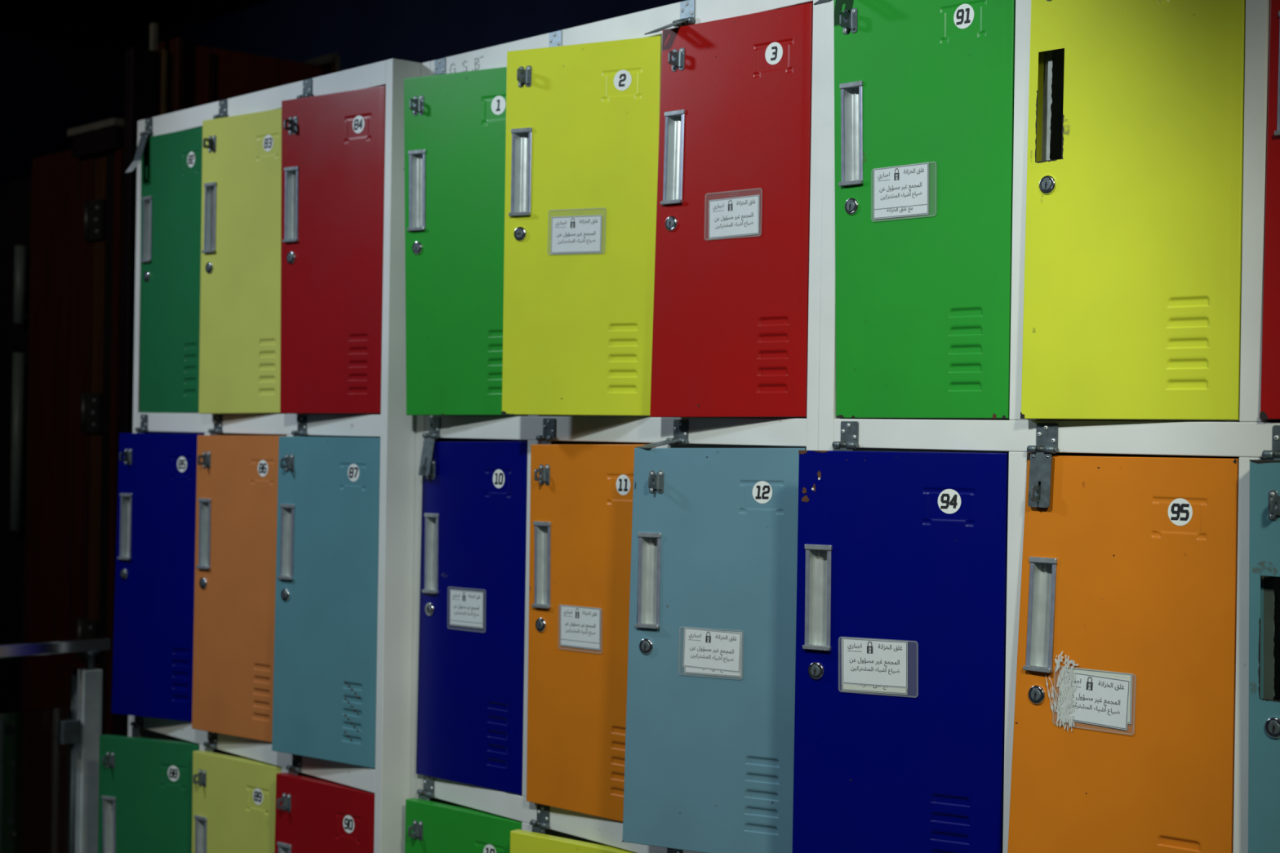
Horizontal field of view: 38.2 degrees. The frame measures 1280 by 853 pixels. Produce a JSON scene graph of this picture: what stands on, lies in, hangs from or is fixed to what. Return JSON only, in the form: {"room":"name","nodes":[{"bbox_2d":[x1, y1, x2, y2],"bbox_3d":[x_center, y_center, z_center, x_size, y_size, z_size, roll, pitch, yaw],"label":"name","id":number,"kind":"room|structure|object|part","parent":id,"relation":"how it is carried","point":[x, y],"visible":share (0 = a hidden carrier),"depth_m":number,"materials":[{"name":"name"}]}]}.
{"room":"changing room","nodes":[
{"label":"changing room","id":0,"kind":"room"},
{"bbox_2d":[0,32,111,183],"bbox_3d":[-4.617,-0.185,5.327,6.720,2.750,0.100,1,0,-42],"label":"wall","id":1,"kind":"structure","parent":0,"point":[48,88],"depth_m":7.28,"materials":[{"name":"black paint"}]},
{"bbox_2d":[0,0,270,50],"bbox_3d":[-0.510,-1.551,1.873,8.200,0.100,10.500,1,0,-42],"label":"ceiling","id":2,"kind":"structure","parent":0,"point":[107,24],"depth_m":6.86,"materials":[{"name":"black paint"}]},
{"bbox_2d":[110,0,685,119],"bbox_3d":[1.383,-0.095,3.585,0.100,2.750,10.500,1,0,-42],"label":"wall","id":3,"kind":"structure","parent":0,"point":[362,33],"depth_m":6.02,"materials":[{"name":"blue paint"}]},
{"bbox_3d":[-0.554,1.298,1.869,8.200,0.100,10.500,1,0,-42],"label":"floor","id":4,"kind":"structure","parent":0,"visible":0},
{"bbox_2d":[0,176,31,712],"bbox_3d":[-1.762,0.267,5.127,0.081,1.934,0.415,1,0,-42],"label":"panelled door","id":5,"kind":"structure","parent":4,"relation":"on","point":[15,196],"depth_m":5.08,"materials":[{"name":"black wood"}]},
{"bbox_2d":[0,636,111,852],"bbox_3d":[-1.578,0.830,3.382,1.280,0.809,0.041,1,0,-42],"label":"glass railing","id":6,"kind":"object","parent":4,"relation":"on","point":[49,757],"visible":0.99,"depth_m":3.73,"materials":[{"name":"silver metal"}]},
{"bbox_3d":[-1.580,0.869,3.383,1.120,0.612,0.010,1,0,-42],"label":"glass panel","id":7,"kind":"part","parent":6,"relation":"part of","materials":[{"name":"black"}]},
{"bbox_3d":[-1.571,0.439,3.381,1.280,0.026,0.028,1,0,-42],"label":"handrail","id":8,"kind":"part","parent":6,"relation":"part of","materials":[{"name":"silver metal"}]},
{"bbox_3d":[-1.125,0.870,3.779,0.041,0.745,0.014,1,0,-42],"label":"post","id":9,"kind":"part","parent":6,"relation":"part of","materials":[{"name":"grey metal"}]},
{"bbox_2d":[114,22,340,736],"bbox_3d":[-1.068,0.125,4.739,0.590,2.239,0.115,1,0,-42],"label":"wall","id":10,"kind":"structure","parent":4,"relation":"on","point":[173,75],"depth_m":4.57,"materials":[{"name":"red wood"}]},
{"bbox_2d":[23,117,124,735],"bbox_3d":[-1.445,0.240,4.759,0.100,1.996,0.544,1,0,-42],"label":"wooden door","id":11,"kind":"structure","parent":10,"relation":"in","point":[77,217],"depth_m":4.74,"materials":[{"name":"brown wood"}]},
{"bbox_3d":[-1.345,-0.720,4.649,0.080,0.072,0.264,1,0,-42],"label":"cornice","id":12,"kind":"part","parent":11,"relation":"part of","materials":[{"name":"brown wood"}]},
{"bbox_3d":[-1.034,0.145,4.776,0.428,2.199,0.106,1,0,-42],"label":"panel","id":13,"kind":"part","parent":10,"relation":"part of","materials":[{"name":"red wood"}]},
{"bbox_3d":[-0.869,-0.849,4.906,0.097,0.285,0.114,1,0,-42],"label":"cornice","id":14,"kind":"part","parent":10,"relation":"part of","materials":[{"name":"brown wood"}]},
{"bbox_2d":[97,57,422,852],"bbox_3d":[-0.578,0.325,3.456,0.537,1.850,0.893,1,0,-42],"label":"tall cabinet","id":15,"kind":"object","parent":4,"relation":"on","point":[263,658],"visible":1,"depth_m":3.27,"materials":[{"name":"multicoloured metal"}]},
{"bbox_3d":[-1.023,0.779,3.577,0.036,0.129,0.019,-1,-1,31],"label":"handle","id":16,"kind":"part","parent":15,"relation":"part of","materials":[{"name":"metal"}]},
{"bbox_3d":[-0.998,0.195,3.602,0.036,0.129,0.019,0,-2,39],"label":"handle","id":17,"kind":"part","parent":15,"relation":"part of","materials":[{"name":"metal"}]},
{"bbox_3d":[-0.988,0.617,3.629,0.009,0.070,0.029,1,0,-42],"label":"hasp arm","id":18,"kind":"part","parent":15,"relation":"part of","materials":[{"name":"metal"}]},
{"bbox_3d":[-0.982,-0.537,3.620,0.018,0.092,0.029,22,-14,-40],"label":"hasp arm","id":19,"kind":"part","parent":15,"relation":"part of","materials":[{"name":"metal"}]},
{"bbox_3d":[-0.979,0.037,3.630,0.009,0.070,0.029,1,0,-42],"label":"hasp arm","id":20,"kind":"part","parent":15,"relation":"part of","materials":[{"name":"metal"}]},
{"bbox_3d":[-0.964,-0.387,3.631,0.019,0.129,0.036,0,1,-42],"label":"handle","id":21,"kind":"part","parent":15,"relation":"part of","materials":[{"name":"metal"}]},
{"bbox_3d":[-0.936,0.867,3.530,0.263,0.546,0.019,1,0,31],"label":"locker door","id":22,"kind":"part","parent":15,"relation":"part of","materials":[{"name":"green metal"}]},
{"bbox_3d":[-0.917,0.287,3.543,0.264,0.550,0.026,1,0,38],"label":"locker door","id":23,"kind":"part","parent":15,"relation":"part of","materials":[{"name":"blue metal"}]},
{"bbox_3d":[-0.892,-0.296,3.559,0.025,0.544,0.264,1,0,-42],"label":"locker door","id":24,"kind":"part","parent":15,"relation":"part of","materials":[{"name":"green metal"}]},
{"bbox_3d":[-0.802,0.779,3.394,0.036,0.129,0.019,0,-1,42],"label":"handle","id":25,"kind":"part","parent":15,"relation":"part of","materials":[{"name":"metal"}]},
{"bbox_3d":[-0.795,0.196,3.393,0.036,0.129,0.019,0,-1,41],"label":"handle","id":26,"kind":"part","parent":15,"relation":"part of","materials":[{"name":"metal"}]},
{"bbox_3d":[-0.786,-0.383,3.396,0.036,0.129,0.019,1,0,42],"label":"handle","id":27,"kind":"part","parent":15,"relation":"part of","materials":[{"name":"metal"}]},
{"bbox_3d":[-0.793,0.620,3.411,0.009,0.070,0.029,1,0,-42],"label":"hasp arm","id":28,"kind":"part","parent":15,"relation":"part of","materials":[{"name":"metal"}]},
{"bbox_3d":[-0.784,0.040,3.412,0.009,0.070,0.029,1,0,-42],"label":"hasp arm","id":29,"kind":"part","parent":15,"relation":"part of","materials":[{"name":"metal"}]},
{"bbox_3d":[-0.725,0.868,3.331,0.263,0.542,0.021,1,0,42],"label":"locker door","id":30,"kind":"part","parent":15,"relation":"part of","materials":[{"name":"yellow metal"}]},
{"bbox_3d":[-0.717,0.287,3.330,0.263,0.544,0.020,1,0,41],"label":"locker door","id":31,"kind":"part","parent":15,"relation":"part of","materials":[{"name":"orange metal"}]},
{"bbox_3d":[-0.707,-0.292,3.332,0.263,0.541,0.019,1,0,42],"label":"locker door","id":32,"kind":"part","parent":15,"relation":"part of","materials":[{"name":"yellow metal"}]},
{"bbox_3d":[-0.608,0.780,3.176,0.036,0.129,0.019,0,-1,42],"label":"handle","id":33,"kind":"part","parent":15,"relation":"part of","materials":[{"name":"metal"}]},
{"bbox_3d":[-0.602,0.198,3.174,0.036,0.129,0.019,0,-1,41],"label":"handle","id":34,"kind":"part","parent":15,"relation":"part of","materials":[{"name":"metal"}]},
{"bbox_3d":[-0.595,-0.381,3.174,0.036,0.129,0.019,1,1,40],"label":"handle","id":35,"kind":"part","parent":15,"relation":"part of","materials":[{"name":"metal"}]},
{"bbox_3d":[-0.598,0.622,3.193,0.009,0.070,0.029,1,0,-42],"label":"hasp arm","id":36,"kind":"part","parent":15,"relation":"part of","materials":[{"name":"metal"}]},
{"bbox_3d":[-0.589,0.042,3.194,0.009,0.070,0.029,1,0,-42],"label":"hasp arm","id":37,"kind":"part","parent":15,"relation":"part of","materials":[{"name":"metal"}]},
{"bbox_3d":[-0.530,0.869,3.112,0.263,0.540,0.022,1,0,42],"label":"locker door","id":38,"kind":"part","parent":15,"relation":"part of","materials":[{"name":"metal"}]},
{"bbox_3d":[-0.523,0.289,3.111,0.263,0.543,0.023,1,0,41],"label":"locker door","id":39,"kind":"part","parent":15,"relation":"part of","materials":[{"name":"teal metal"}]},
{"bbox_3d":[-0.514,-0.291,3.112,0.264,0.539,0.025,1,0,41],"label":"locker door","id":40,"kind":"part","parent":15,"relation":"part of","materials":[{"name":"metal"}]},
{"bbox_2d":[404,0,825,852],"bbox_3d":[0.060,0.334,2.824,0.541,1.850,0.896,1,0,-42],"label":"tall cabinet","id":41,"kind":"object","parent":4,"relation":"on","point":[620,430],"visible":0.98,"depth_m":2.65,"materials":[{"name":"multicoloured metal"}]},
{"bbox_3d":[-0.354,-0.378,2.966,0.036,0.129,0.019,1,2,36],"label":"handle","id":42,"kind":"part","parent":41,"relation":"part of","materials":[{"name":"metal"}]},
{"bbox_3d":[-0.348,0.626,2.997,0.009,0.070,0.029,1,0,-42],"label":"hasp arm","id":43,"kind":"part","parent":41,"relation":"part of","materials":[{"name":"metal"}]},
{"bbox_3d":[-0.343,0.045,2.994,0.009,0.070,0.029,14,-9,-41],"label":"hasp arm","id":44,"kind":"part","parent":41,"relation":"part of","materials":[{"name":"metal"}]},
{"bbox_3d":[-0.334,0.205,2.994,0.019,0.129,0.036,2,-2,-43],"label":"handle","id":45,"kind":"part","parent":41,"relation":"part of","materials":[{"name":"metal"}]},
{"bbox_3d":[-0.280,0.873,2.914,0.266,0.541,0.020,1,0,42],"label":"locker door","id":46,"kind":"part","parent":41,"relation":"part of","materials":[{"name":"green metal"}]},
{"bbox_2d":[449,589,483,628],"bbox_3d":[-0.274,0.289,2.921,0.001,0.069,0.098,1,0,-43],"label":"card","id":47,"kind":"object","parent":41,"relation":"attached to","point":[466,607],"visible":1,"depth_m":2.92,"materials":[{"name":"white paper"}]},
{"bbox_3d":[-0.268,-0.288,2.909,0.267,0.542,0.036,1,0,37],"label":"locker door","id":48,"kind":"part","parent":41,"relation":"part of","materials":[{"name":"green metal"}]},
{"bbox_3d":[-0.262,0.294,2.923,0.022,0.546,0.266,1,0,-43],"label":"locker door","id":49,"kind":"part","parent":41,"relation":"part of","materials":[{"name":"blue metal"}]},
{"bbox_3d":[-0.172,-0.374,2.723,0.036,0.129,0.019,1,0,30],"label":"handle","id":50,"kind":"part","parent":41,"relation":"part of","materials":[{"name":"metal"}]},
{"bbox_3d":[-0.151,0.628,2.777,0.009,0.070,0.029,1,0,-42],"label":"hasp arm","id":51,"kind":"part","parent":41,"relation":"part of","materials":[{"name":"metal"}]},
{"bbox_3d":[-0.143,0.207,2.769,0.036,0.129,0.019,0,-1,45],"label":"handle","id":52,"kind":"part","parent":41,"relation":"part of","materials":[{"name":"metal"}]},
{"bbox_3d":[-0.142,0.049,2.778,0.009,0.070,0.029,1,0,-42],"label":"hasp arm","id":53,"kind":"part","parent":41,"relation":"part of","materials":[{"name":"metal"}]},
{"bbox_3d":[-0.090,0.875,2.690,0.260,0.539,0.020,1,0,38],"label":"locker door","id":54,"kind":"part","parent":41,"relation":"part of","materials":[{"name":"yellow metal"}]},
{"bbox_2d":[551,214,601,253],"bbox_3d":[-0.092,-0.282,2.670,0.099,0.067,0.001,1,0,30],"label":"card","id":55,"kind":"object","parent":41,"relation":"attached to","point":[577,233],"visible":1,"depth_m":2.67,"materials":[{"name":"white paper"}]},
{"bbox_2d":[560,604,600,650],"bbox_3d":[-0.088,0.296,2.706,0.095,0.067,0.001,1,0,45],"label":"card","id":56,"kind":"object","parent":41,"relation":"attached to","point":[580,627],"visible":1,"depth_m":2.71,"materials":[{"name":"white paper"}]},
{"bbox_3d":[-0.084,-0.284,2.678,0.260,0.537,0.020,1,0,30],"label":"locker door","id":57,"kind":"part","parent":41,"relation":"part of","materials":[{"name":"yellow metal"}]},
{"bbox_3d":[-0.070,0.295,2.703,0.260,0.543,0.020,1,0,45],"label":"locker door","id":58,"kind":"part","parent":41,"relation":"part of","materials":[{"name":"orange metal"}]},
{"bbox_3d":[0.015,0.208,2.509,0.036,0.129,0.019,0,-2,31],"label":"handle","id":59,"kind":"part","parent":41,"relation":"part of","materials":[{"name":"metal"}]},
{"bbox_3d":[0.029,0.025,2.542,0.070,0.009,0.029,-12,9,-41],"label":"hasp arm","id":60,"kind":"part","parent":41,"relation":"part of","materials":[{"name":"metal"}]},
{"bbox_3d":[0.039,-0.549,2.544,0.070,0.009,0.029,-30,20,-38],"label":"hasp arm","id":61,"kind":"part","parent":41,"relation":"part of","materials":[{"name":"metal"}]},
{"bbox_3d":[0.049,-0.370,2.545,0.036,0.129,0.019,1,-2,42],"label":"handle","id":62,"kind":"part","parent":41,"relation":"part of","materials":[{"name":"metal"}]},
{"bbox_2d":[682,627,742,677],"bbox_3d":[0.094,0.300,2.454,0.096,0.065,0.002,0,-1,30],"label":"card","id":63,"kind":"object","parent":41,"relation":"attached to","point":[705,651],"visible":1,"depth_m":2.45,"materials":[{"name":"white paper"}]},
{"bbox_3d":[0.101,0.296,2.462,0.261,0.540,0.034,1,0,30],"label":"locker door","id":64,"kind":"part","parent":41,"relation":"part of","materials":[{"name":"blue metal"}]},
{"bbox_3d":[0.126,-0.280,2.482,0.261,0.538,0.032,1,0,41],"label":"locker door","id":65,"kind":"part","parent":41,"relation":"part of","materials":[{"name":"red metal"}]},
{"bbox_2d":[708,194,759,239],"bbox_3d":[0.124,-0.283,2.470,0.097,0.064,0.002,1,0,41],"label":"card","id":66,"kind":"object","parent":41,"relation":"attached to","point":[739,215],"visible":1,"depth_m":2.47,"materials":[{"name":"white paper"}]},
{"bbox_2d":[792,0,1279,852],"bbox_3d":[0.665,0.342,2.151,0.530,1.850,0.913,1,0,-42],"label":"tall cabinet","id":67,"kind":"object","parent":4,"relation":"on","point":[1049,392],"visible":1,"depth_m":2.10,"materials":[{"name":"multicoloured metal"}]},
{"bbox_3d":[0.221,0.210,2.275,0.036,0.129,0.019,0,-1,31],"label":"handle","id":68,"kind":"part","parent":67,"relation":"part of","materials":[{"name":"metal"}]},
{"bbox_3d":[0.248,-0.542,2.311,0.029,0.009,0.070,1,33,48],"label":"hasp arm","id":69,"kind":"part","parent":67,"relation":"part of","materials":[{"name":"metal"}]},
{"bbox_3d":[0.258,0.054,2.328,0.009,0.070,0.029,1,0,-42],"label":"hasp arm","id":70,"kind":"part","parent":67,"relation":"part of","materials":[{"name":"metal"}]},
{"bbox_3d":[0.269,-0.367,2.324,0.019,0.129,0.036,-2,2,-44],"label":"handle","id":71,"kind":"part","parent":67,"relation":"part of","materials":[{"name":"metal"}]},
{"bbox_2d":[841,637,907,694],"bbox_3d":[0.286,0.289,2.228,0.105,0.069,0.001,1,0,31],"label":"card","id":72,"kind":"object","parent":67,"relation":"attached to","point":[868,665],"visible":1,"depth_m":2.23,"materials":[{"name":"white paper"}]},
{"bbox_2d":[873,162,928,219],"bbox_3d":[0.322,-0.287,2.262,0.002,0.066,0.101,1,0,-43],"label":"card","id":73,"kind":"object","parent":67,"relation":"attached to","point":[899,191],"visible":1,"depth_m":2.26,"materials":[{"name":"white paper"}]},
{"bbox_3d":[0.311,0.300,2.225,0.269,0.542,0.020,1,0,31],"label":"locker door","id":74,"kind":"part","parent":67,"relation":"part of","materials":[{"name":"blue metal"}]},
{"bbox_3d":[0.345,-0.278,2.252,0.035,0.537,0.270,1,0,-43],"label":"locker door","id":75,"kind":"part","parent":67,"relation":"part of","materials":[{"name":"green metal"}]},
{"bbox_3d":[0.456,0.057,2.103,0.009,0.070,0.029,5,-3,-42],"label":"hasp arm","id":76,"kind":"part","parent":67,"relation":"part of","materials":[{"name":"metal"}]},
{"bbox_3d":[0.457,0.213,2.097,0.019,0.129,0.036,6,-4,-44],"label":"handle","id":77,"kind":"part","parent":67,"relation":"part of","materials":[{"name":"metal"}]},
{"bbox_2d":[1045,651,1132,732],"bbox_3d":[0.497,0.296,2.044,0.112,0.090,0.004,1,-1,44],"label":"card","id":78,"kind":"object","parent":67,"relation":"attached to","point":[1095,697],"visible":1,"depth_m":2.04,"materials":[{"name":"white paper"}]},
{"bbox_3d":[0.530,0.303,2.026,0.266,0.542,0.052,1,0,44],"label":"locker door","id":79,"kind":"part","parent":67,"relation":"part of","materials":[{"name":"orange metal"}]},
{"bbox_3d":[0.541,-0.275,2.030,0.027,0.536,0.265,1,0,-44],"label":"locker door","id":80,"kind":"part","parent":67,"relation":"part of","materials":[{"name":"yellow metal"}]},
{"bbox_3d":[0.725,0.305,1.806,0.267,0.540,0.031,1,0,44],"label":"locker door","id":81,"kind":"part","parent":67,"relation":"part of","materials":[{"name":"teal metal"}]},
{"bbox_3d":[0.741,-0.273,1.814,0.028,0.536,0.267,1,0,-42],"label":"locker door","id":82,"kind":"part","parent":67,"relation":"part of","materials":[{"name":"red metal"}]},
{"bbox_3d":[0.653,0.060,1.886,0.009,0.070,0.029,1,0,-42],"label":"hasp arm","id":83,"kind":"part","parent":67,"relation":"part of","materials":[{"name":"metal"}]},
{"bbox_3d":[0.670,-0.362,1.888,0.019,0.129,0.036,2,-1,-41],"label":"handle","id":84,"kind":"part","parent":67,"relation":"part of","materials":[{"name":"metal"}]}
]}

